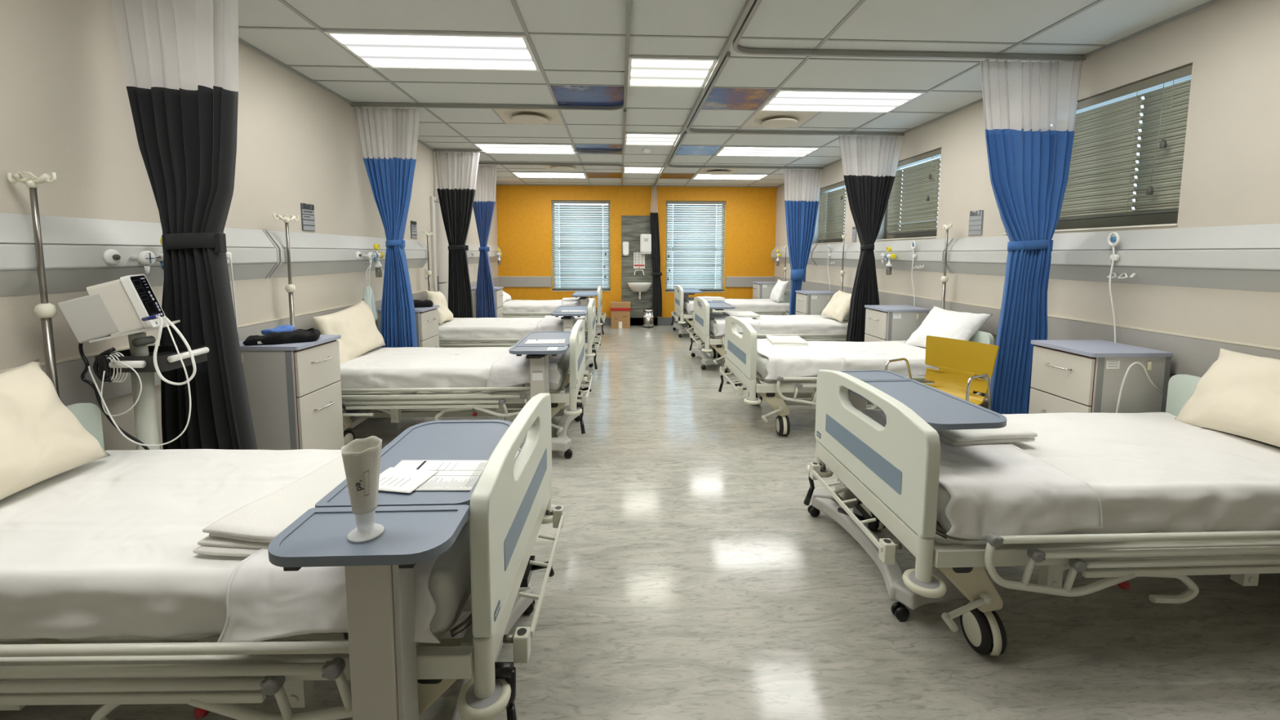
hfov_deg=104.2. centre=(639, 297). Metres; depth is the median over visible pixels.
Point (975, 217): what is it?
sign
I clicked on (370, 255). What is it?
gas regulator
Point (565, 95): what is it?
ceiling panel
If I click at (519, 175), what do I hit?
recessed light
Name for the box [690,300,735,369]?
table
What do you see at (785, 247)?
pole
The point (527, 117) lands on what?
ceiling vent
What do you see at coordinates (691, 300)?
sheet
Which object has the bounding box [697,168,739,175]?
ceiling vent
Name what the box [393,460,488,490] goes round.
paper form
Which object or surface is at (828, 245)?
nurse call
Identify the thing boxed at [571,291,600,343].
table
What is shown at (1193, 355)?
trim
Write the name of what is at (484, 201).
privacy curtain
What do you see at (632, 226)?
panel
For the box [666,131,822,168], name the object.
track
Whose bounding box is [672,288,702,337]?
table
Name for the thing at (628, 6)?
track
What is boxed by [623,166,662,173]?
recessed light
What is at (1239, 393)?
pillow
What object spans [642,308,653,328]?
pedal bin
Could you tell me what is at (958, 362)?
chair
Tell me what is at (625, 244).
soap dispenser
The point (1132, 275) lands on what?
wall socket
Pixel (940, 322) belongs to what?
pillow
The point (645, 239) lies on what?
dispenser
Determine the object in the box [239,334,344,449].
bedside cabinet
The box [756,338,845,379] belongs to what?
sheet
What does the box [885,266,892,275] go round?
bottle
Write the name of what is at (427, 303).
folded clothes
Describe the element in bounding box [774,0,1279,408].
wall
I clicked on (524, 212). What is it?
wall
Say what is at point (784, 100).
recessed light
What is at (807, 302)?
base cabinet
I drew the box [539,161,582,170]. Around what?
ceiling vent
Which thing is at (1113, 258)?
nurse call
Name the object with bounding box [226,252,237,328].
nurse call
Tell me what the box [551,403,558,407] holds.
vent
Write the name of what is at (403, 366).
mattress
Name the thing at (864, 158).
privacy curtain
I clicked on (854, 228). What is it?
sign
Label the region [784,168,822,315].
privacy curtain
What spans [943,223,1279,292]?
bedhead trunking
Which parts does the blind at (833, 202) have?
rail, head rail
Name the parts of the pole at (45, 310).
rod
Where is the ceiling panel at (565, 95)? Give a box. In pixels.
[550,84,624,106]
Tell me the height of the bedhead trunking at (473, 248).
0.328 m
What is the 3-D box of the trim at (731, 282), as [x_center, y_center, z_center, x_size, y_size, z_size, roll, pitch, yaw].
[2.156,-0.303,9.807,0.938,0.207,0.030,0,5,-2]
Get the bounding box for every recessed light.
[323,30,540,71]
[472,142,576,154]
[511,172,586,178]
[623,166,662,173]
[624,133,679,146]
[627,56,717,88]
[692,173,768,180]
[715,146,820,156]
[759,88,925,112]
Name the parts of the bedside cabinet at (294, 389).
edge trim, drawer, cabinet door, bar handle, bar handle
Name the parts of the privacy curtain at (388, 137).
cloth panel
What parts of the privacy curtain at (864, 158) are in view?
cloth panel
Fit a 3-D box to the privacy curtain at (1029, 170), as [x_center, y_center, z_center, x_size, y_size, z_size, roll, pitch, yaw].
[2.542,-0.319,3.353,0.688,2.489,0.129,0,5,0]
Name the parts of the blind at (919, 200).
rail, head rail, ladder cord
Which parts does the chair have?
arm frame, arm frame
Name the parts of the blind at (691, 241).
rail, head rail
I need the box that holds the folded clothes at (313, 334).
[242,327,319,345]
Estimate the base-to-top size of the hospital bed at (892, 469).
0.862 m
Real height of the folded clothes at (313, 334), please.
0.069 m
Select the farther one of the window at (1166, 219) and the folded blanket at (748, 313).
the folded blanket at (748, 313)
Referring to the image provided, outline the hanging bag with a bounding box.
[361,265,377,321]
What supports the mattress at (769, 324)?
on the hospital bed at (701, 316)
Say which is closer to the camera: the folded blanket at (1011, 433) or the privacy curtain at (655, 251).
the folded blanket at (1011, 433)
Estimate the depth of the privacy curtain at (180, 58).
2.31 m
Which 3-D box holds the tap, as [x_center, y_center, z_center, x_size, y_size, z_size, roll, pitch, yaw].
[-0.016,-0.507,9.602,0.198,0.163,0.199,0,5,-2]
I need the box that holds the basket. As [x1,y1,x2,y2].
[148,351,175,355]
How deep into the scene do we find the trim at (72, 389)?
2.27 m
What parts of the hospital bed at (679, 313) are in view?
inlay panel, footboard, leg, bed frame, headboard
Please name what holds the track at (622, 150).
attached to the ceiling
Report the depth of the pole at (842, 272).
6.57 m
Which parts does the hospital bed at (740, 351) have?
crank handle, crank arm, release lever, inlay panel, footboard, leg, rail, bed frame, headboard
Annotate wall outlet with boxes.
[102,248,121,265]
[355,251,360,259]
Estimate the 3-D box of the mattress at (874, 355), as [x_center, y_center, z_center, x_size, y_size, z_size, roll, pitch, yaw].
[1.801,0.534,4.281,1.750,0.184,0.881,0,5,-2]
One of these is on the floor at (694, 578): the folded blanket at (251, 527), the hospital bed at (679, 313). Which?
the hospital bed at (679, 313)
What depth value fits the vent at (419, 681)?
1.27 m
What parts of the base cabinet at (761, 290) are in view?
drawer, edge trim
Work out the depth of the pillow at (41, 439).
1.72 m
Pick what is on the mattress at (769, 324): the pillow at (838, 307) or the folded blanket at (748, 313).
the pillow at (838, 307)
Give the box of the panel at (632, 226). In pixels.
[621,215,657,325]
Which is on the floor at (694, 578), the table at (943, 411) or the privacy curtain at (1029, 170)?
the table at (943, 411)
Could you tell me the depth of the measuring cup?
1.07 m
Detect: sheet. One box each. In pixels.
[486,345,564,386]
[534,315,587,331]
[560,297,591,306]
[683,297,715,311]
[709,312,760,336]
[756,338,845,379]
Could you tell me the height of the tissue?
0.002 m
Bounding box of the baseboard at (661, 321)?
[342,317,987,417]
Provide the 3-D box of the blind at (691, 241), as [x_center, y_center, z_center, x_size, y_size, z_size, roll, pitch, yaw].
[1.080,-0.998,9.742,1.164,1.736,0.089,0,5,-2]
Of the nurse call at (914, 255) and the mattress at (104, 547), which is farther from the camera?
the nurse call at (914, 255)
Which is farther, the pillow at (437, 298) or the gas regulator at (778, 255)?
the gas regulator at (778, 255)
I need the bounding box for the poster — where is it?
[633,252,644,268]
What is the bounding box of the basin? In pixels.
[627,282,652,299]
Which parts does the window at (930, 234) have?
sill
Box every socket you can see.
[502,626,530,662]
[546,505,564,528]
[577,394,586,405]
[583,373,591,380]
[591,344,598,351]
[697,341,703,347]
[720,366,728,375]
[736,385,746,395]
[809,462,826,479]
[1106,272,1136,278]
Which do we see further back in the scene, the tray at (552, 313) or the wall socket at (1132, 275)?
the tray at (552, 313)
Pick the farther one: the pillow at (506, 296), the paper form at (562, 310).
the pillow at (506, 296)
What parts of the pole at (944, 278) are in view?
rod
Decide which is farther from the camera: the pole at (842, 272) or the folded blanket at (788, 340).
the pole at (842, 272)
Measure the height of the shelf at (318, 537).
0.018 m
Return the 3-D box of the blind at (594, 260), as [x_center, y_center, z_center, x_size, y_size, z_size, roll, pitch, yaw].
[-1.142,-1.004,9.650,1.126,1.711,0.089,0,5,-2]
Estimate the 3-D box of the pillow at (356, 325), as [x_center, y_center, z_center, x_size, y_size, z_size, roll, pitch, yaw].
[-2.285,0.280,3.969,0.208,0.480,0.722,0,5,2]
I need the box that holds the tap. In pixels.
[634,266,644,275]
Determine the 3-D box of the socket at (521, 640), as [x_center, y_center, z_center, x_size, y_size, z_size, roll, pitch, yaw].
[-0.340,0.957,1.373,0.071,0.076,0.045,0,5,-2]
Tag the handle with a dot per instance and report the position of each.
(145, 354)
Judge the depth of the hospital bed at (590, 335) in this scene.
5.50 m
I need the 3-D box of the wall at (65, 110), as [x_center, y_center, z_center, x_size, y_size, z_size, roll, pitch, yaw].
[-2.628,-0.301,3.966,0.250,2.717,11.764,0,5,-2]
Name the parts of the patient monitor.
mounting plate, tilt knob, control panel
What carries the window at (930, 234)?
in the wall at (1231, 169)
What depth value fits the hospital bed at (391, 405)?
3.51 m
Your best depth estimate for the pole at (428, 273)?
5.81 m
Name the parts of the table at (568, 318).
support arm, frame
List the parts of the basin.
bowl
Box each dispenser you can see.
[622,241,628,255]
[640,234,651,253]
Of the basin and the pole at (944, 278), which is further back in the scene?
the basin
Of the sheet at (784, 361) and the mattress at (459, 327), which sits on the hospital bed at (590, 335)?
the mattress at (459, 327)
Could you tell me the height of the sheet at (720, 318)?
0.176 m
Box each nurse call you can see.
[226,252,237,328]
[826,244,831,291]
[911,240,916,306]
[1106,231,1119,342]
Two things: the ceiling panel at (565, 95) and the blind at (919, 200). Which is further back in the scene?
the blind at (919, 200)
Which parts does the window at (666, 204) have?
sill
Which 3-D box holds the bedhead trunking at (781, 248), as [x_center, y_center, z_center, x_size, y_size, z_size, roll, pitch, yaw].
[2.654,-0.748,8.745,0.089,0.328,2.040,0,5,-2]
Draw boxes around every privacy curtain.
[111,0,257,449]
[354,106,420,347]
[433,151,479,317]
[472,164,497,317]
[649,186,662,316]
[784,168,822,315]
[838,134,903,342]
[980,58,1082,413]
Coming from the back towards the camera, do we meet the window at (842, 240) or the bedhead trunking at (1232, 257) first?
the window at (842, 240)
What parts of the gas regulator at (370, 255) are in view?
yellow knob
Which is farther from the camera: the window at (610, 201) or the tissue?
the window at (610, 201)
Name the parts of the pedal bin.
bin lid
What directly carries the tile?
attached to the ceiling
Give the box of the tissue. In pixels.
[546,346,558,350]
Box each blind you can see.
[551,200,609,289]
[665,200,725,290]
[817,181,846,240]
[885,148,941,235]
[1026,64,1192,221]
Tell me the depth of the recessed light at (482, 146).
6.12 m
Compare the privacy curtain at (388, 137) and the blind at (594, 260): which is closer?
the privacy curtain at (388, 137)
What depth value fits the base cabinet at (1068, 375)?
2.72 m
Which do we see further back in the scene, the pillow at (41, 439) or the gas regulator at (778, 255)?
the gas regulator at (778, 255)
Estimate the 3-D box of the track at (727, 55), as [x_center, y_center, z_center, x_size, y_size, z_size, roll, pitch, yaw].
[1.694,-1.659,4.288,2.355,0.028,2.047,0,5,-2]
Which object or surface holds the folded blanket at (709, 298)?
on the mattress at (741, 304)
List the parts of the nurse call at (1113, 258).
cord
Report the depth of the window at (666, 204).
9.85 m
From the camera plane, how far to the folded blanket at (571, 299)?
8.27 m
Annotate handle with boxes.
[94,345,207,372]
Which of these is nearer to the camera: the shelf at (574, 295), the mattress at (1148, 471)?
the mattress at (1148, 471)
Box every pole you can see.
[6,172,59,397]
[272,213,298,329]
[422,231,432,291]
[783,244,786,294]
[840,234,846,291]
[940,222,952,309]
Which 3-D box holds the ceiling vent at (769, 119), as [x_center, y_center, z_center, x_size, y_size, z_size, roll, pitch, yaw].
[1.351,-1.705,4.844,0.580,0.049,0.580,0,5,-2]
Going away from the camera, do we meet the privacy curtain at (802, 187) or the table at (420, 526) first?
the table at (420, 526)
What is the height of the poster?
0.310 m
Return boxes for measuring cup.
[341,435,384,542]
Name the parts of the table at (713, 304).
frame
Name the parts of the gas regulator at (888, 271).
yellow knob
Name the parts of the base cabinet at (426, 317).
edge trim, drawer, cabinet door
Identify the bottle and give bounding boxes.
[375,266,382,277]
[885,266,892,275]
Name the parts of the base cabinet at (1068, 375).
bar handle, cabinet door, drawer, edge trim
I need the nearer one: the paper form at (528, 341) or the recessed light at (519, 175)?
the paper form at (528, 341)
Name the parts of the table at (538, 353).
support arm, frame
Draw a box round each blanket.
[193,454,346,556]
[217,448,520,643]
[561,297,580,301]
[697,296,724,300]
[722,311,760,317]
[765,334,808,346]
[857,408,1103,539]
[935,422,1037,445]
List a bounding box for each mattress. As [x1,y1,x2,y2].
[0,448,519,639]
[338,346,569,392]
[438,317,586,342]
[502,299,562,315]
[683,298,789,313]
[709,315,848,337]
[756,340,976,381]
[936,412,1279,534]
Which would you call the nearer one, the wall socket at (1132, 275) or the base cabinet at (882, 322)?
the wall socket at (1132, 275)
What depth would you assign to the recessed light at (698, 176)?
8.41 m
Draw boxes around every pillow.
[0,358,110,500]
[312,298,386,363]
[425,289,453,324]
[502,291,511,303]
[769,279,788,302]
[820,290,851,322]
[903,305,992,347]
[1174,347,1279,447]
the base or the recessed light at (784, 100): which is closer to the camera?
the base
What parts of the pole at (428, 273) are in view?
rod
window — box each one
[551,200,610,291]
[665,204,724,292]
[812,186,845,244]
[875,155,941,240]
[1003,77,1191,234]
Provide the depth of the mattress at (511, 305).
7.91 m
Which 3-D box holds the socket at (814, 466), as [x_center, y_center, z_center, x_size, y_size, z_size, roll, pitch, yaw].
[0.885,0.864,2.479,0.070,0.076,0.044,0,5,-2]
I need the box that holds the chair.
[884,335,999,410]
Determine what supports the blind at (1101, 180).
attached to the window at (1166, 219)
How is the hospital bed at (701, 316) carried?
on the floor at (694, 578)
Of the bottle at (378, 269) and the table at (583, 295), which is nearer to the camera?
the bottle at (378, 269)
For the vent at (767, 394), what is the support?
attached to the hospital bed at (740, 351)
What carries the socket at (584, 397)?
attached to the hospital bed at (391, 405)
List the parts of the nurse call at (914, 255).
cord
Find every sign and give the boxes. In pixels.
[300,203,315,231]
[410,220,417,238]
[852,226,857,241]
[968,209,983,235]
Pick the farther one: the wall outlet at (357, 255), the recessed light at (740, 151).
the recessed light at (740, 151)
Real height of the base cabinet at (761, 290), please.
0.887 m
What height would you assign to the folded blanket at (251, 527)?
0.065 m
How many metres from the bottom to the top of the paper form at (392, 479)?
0.002 m
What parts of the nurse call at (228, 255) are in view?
cord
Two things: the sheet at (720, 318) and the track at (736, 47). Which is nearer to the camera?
the track at (736, 47)
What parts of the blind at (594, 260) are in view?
head rail, rail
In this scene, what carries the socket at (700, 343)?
attached to the hospital bed at (701, 316)
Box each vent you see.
[417,679,442,684]
[493,108,563,124]
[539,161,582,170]
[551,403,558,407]
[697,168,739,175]
[743,111,819,128]
[765,392,774,396]
[952,567,973,573]
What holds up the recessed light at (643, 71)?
in the ceiling
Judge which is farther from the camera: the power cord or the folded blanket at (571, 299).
the folded blanket at (571, 299)
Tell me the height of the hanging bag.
0.510 m
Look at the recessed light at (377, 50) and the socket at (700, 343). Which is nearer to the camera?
the recessed light at (377, 50)
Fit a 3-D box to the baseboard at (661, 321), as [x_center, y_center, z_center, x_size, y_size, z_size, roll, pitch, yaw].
[0.189,0.973,4.170,5.396,0.160,11.314,0,5,-2]
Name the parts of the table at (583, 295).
frame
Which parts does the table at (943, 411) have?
frame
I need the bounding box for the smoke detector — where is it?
[642,147,652,152]
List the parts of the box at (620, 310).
box lid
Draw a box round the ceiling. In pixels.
[238,0,1210,186]
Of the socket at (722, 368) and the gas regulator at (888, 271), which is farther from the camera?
the gas regulator at (888, 271)
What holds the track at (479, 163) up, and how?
attached to the ceiling
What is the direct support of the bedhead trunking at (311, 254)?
attached to the wall at (65, 110)
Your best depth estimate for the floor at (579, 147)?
6.18 m
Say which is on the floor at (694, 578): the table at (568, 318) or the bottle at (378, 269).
the table at (568, 318)
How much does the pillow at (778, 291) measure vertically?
0.368 m
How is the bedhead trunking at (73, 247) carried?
attached to the wall at (65, 110)
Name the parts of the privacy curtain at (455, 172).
cloth panel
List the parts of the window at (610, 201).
sill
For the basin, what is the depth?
9.49 m
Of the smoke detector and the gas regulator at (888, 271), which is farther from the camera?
the smoke detector
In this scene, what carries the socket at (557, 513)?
attached to the hospital bed at (510, 500)
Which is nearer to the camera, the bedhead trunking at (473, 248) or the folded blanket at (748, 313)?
the folded blanket at (748, 313)
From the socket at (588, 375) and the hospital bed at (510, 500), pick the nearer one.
the hospital bed at (510, 500)
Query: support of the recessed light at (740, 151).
in the ceiling
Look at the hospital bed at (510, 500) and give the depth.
1.23 m
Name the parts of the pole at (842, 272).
rod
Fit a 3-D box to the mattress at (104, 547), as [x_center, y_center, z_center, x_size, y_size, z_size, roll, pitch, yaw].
[-1.359,0.752,1.678,1.750,0.186,0.880,0,5,-1]
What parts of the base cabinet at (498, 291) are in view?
drawer, cabinet door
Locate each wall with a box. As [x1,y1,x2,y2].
[0,0,497,450]
[496,185,777,317]
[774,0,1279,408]
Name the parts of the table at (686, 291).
frame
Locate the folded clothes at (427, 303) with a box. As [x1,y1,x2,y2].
[413,299,433,307]
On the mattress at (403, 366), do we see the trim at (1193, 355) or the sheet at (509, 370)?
the sheet at (509, 370)
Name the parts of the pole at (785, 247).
rod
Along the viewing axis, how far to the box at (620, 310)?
9.40 m
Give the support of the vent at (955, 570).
attached to the hospital bed at (892, 469)
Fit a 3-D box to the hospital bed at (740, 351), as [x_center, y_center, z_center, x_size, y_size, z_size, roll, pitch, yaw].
[1.755,0.614,4.286,2.039,0.862,1.042,0,5,-2]
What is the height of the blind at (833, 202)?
0.791 m
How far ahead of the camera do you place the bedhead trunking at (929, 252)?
5.40 m
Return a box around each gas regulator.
[102,237,164,275]
[355,243,384,277]
[495,248,501,265]
[775,248,781,266]
[880,246,896,275]
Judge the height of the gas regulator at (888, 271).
0.305 m
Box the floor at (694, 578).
[0,325,1279,719]
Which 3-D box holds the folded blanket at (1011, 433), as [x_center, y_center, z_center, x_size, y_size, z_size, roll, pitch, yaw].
[1.463,0.579,2.248,0.404,0.055,0.350,-1,5,-8]
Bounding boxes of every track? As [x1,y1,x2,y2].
[351,0,631,110]
[433,108,626,153]
[478,162,623,186]
[653,0,755,186]
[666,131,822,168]
[687,52,904,135]
[733,0,1086,61]
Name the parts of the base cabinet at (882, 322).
cabinet door, drawer, edge trim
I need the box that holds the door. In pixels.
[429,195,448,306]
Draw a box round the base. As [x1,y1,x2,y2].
[346,509,384,542]
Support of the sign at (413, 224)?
attached to the wall at (65, 110)
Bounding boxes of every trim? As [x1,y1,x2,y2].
[0,288,434,406]
[470,275,499,287]
[499,275,551,287]
[725,276,773,287]
[773,275,1279,377]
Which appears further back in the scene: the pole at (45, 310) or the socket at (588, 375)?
the socket at (588, 375)
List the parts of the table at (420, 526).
frame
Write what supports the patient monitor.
on the floor at (694, 578)
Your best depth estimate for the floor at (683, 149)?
6.31 m
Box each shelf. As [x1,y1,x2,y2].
[267,509,469,567]
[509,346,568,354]
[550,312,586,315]
[571,294,596,297]
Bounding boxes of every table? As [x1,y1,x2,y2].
[267,419,535,719]
[509,331,580,458]
[550,306,593,383]
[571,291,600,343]
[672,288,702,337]
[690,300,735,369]
[807,369,1006,621]
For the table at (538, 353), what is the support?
on the floor at (694, 578)
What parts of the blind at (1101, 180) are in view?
rail, ladder cord, head rail, pull knob, pull cord, pull knob, pull cord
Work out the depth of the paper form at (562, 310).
5.56 m
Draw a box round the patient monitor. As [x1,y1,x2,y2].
[57,274,208,449]
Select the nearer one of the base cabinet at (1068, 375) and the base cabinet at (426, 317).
the base cabinet at (1068, 375)
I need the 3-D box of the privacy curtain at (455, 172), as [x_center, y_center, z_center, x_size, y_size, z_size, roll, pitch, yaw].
[-2.304,-0.646,6.355,0.573,2.389,0.129,0,5,1]
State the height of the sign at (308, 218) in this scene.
0.201 m
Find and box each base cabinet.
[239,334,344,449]
[375,305,439,395]
[471,286,503,343]
[752,281,777,298]
[795,290,835,315]
[864,305,931,382]
[1028,339,1173,413]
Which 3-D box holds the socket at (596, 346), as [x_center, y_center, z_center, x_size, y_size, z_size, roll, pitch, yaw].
[-0.507,0.581,5.652,0.070,0.076,0.044,0,5,-2]
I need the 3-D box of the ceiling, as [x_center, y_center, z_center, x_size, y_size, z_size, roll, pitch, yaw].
[0.195,-1.709,3.984,5.996,0.100,11.814,0,5,-2]
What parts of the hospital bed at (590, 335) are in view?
bed frame, footboard, crank arm, crank handle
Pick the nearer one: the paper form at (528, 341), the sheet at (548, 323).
the paper form at (528, 341)
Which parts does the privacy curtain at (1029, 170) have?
cloth panel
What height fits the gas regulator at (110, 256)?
0.190 m
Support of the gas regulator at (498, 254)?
attached to the bedhead trunking at (473, 248)
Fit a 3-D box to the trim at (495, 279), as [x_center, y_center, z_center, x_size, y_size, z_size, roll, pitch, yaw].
[-2.672,-0.186,8.400,0.032,0.222,2.454,0,5,-2]
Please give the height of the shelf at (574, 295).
0.018 m
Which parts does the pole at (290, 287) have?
rod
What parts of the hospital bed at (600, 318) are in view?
bed frame, footboard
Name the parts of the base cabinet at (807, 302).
cabinet door, drawer, edge trim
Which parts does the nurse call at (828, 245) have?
cord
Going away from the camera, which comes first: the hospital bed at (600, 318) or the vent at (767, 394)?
the vent at (767, 394)
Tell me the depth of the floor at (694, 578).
1.94 m
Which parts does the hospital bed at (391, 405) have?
leg, head arm, bed frame, rail, leg, leg, footboard, crank arm, inlay panel, crank handle, release lever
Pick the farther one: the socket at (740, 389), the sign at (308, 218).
the socket at (740, 389)
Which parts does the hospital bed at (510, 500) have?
headboard, release knob, rail, bed frame, leg, crank arm, footboard, crank handle, inlay panel, release lever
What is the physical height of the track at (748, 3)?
0.028 m
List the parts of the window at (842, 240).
sill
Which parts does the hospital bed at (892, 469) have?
crank handle, crank arm, release lever, inlay panel, footboard, leg, bed frame, rail, release knob, headboard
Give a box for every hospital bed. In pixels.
[0,393,564,719]
[341,319,592,445]
[439,297,600,369]
[502,285,605,334]
[671,284,790,339]
[688,297,848,367]
[718,315,994,435]
[803,369,1279,655]
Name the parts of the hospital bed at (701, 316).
inlay panel, footboard, leg, rail, bed frame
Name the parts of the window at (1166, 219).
sill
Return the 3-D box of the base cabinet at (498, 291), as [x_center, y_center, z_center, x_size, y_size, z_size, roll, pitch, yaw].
[-2.342,0.297,7.620,0.478,0.887,0.428,0,5,-2]
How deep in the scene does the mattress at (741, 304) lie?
8.22 m
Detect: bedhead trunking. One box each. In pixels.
[0,212,279,297]
[266,229,427,279]
[465,243,502,263]
[771,244,817,265]
[811,237,952,273]
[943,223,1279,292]
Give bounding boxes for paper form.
[378,466,438,493]
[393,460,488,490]
[524,338,565,343]
[561,310,586,311]
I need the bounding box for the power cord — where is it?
[1115,361,1163,413]
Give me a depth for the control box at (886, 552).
1.79 m
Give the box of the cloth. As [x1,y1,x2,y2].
[261,324,294,334]
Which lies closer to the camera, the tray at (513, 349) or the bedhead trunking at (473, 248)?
the tray at (513, 349)
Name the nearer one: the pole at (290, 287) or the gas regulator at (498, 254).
the pole at (290, 287)
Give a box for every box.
[610,301,630,328]
[878,537,902,564]

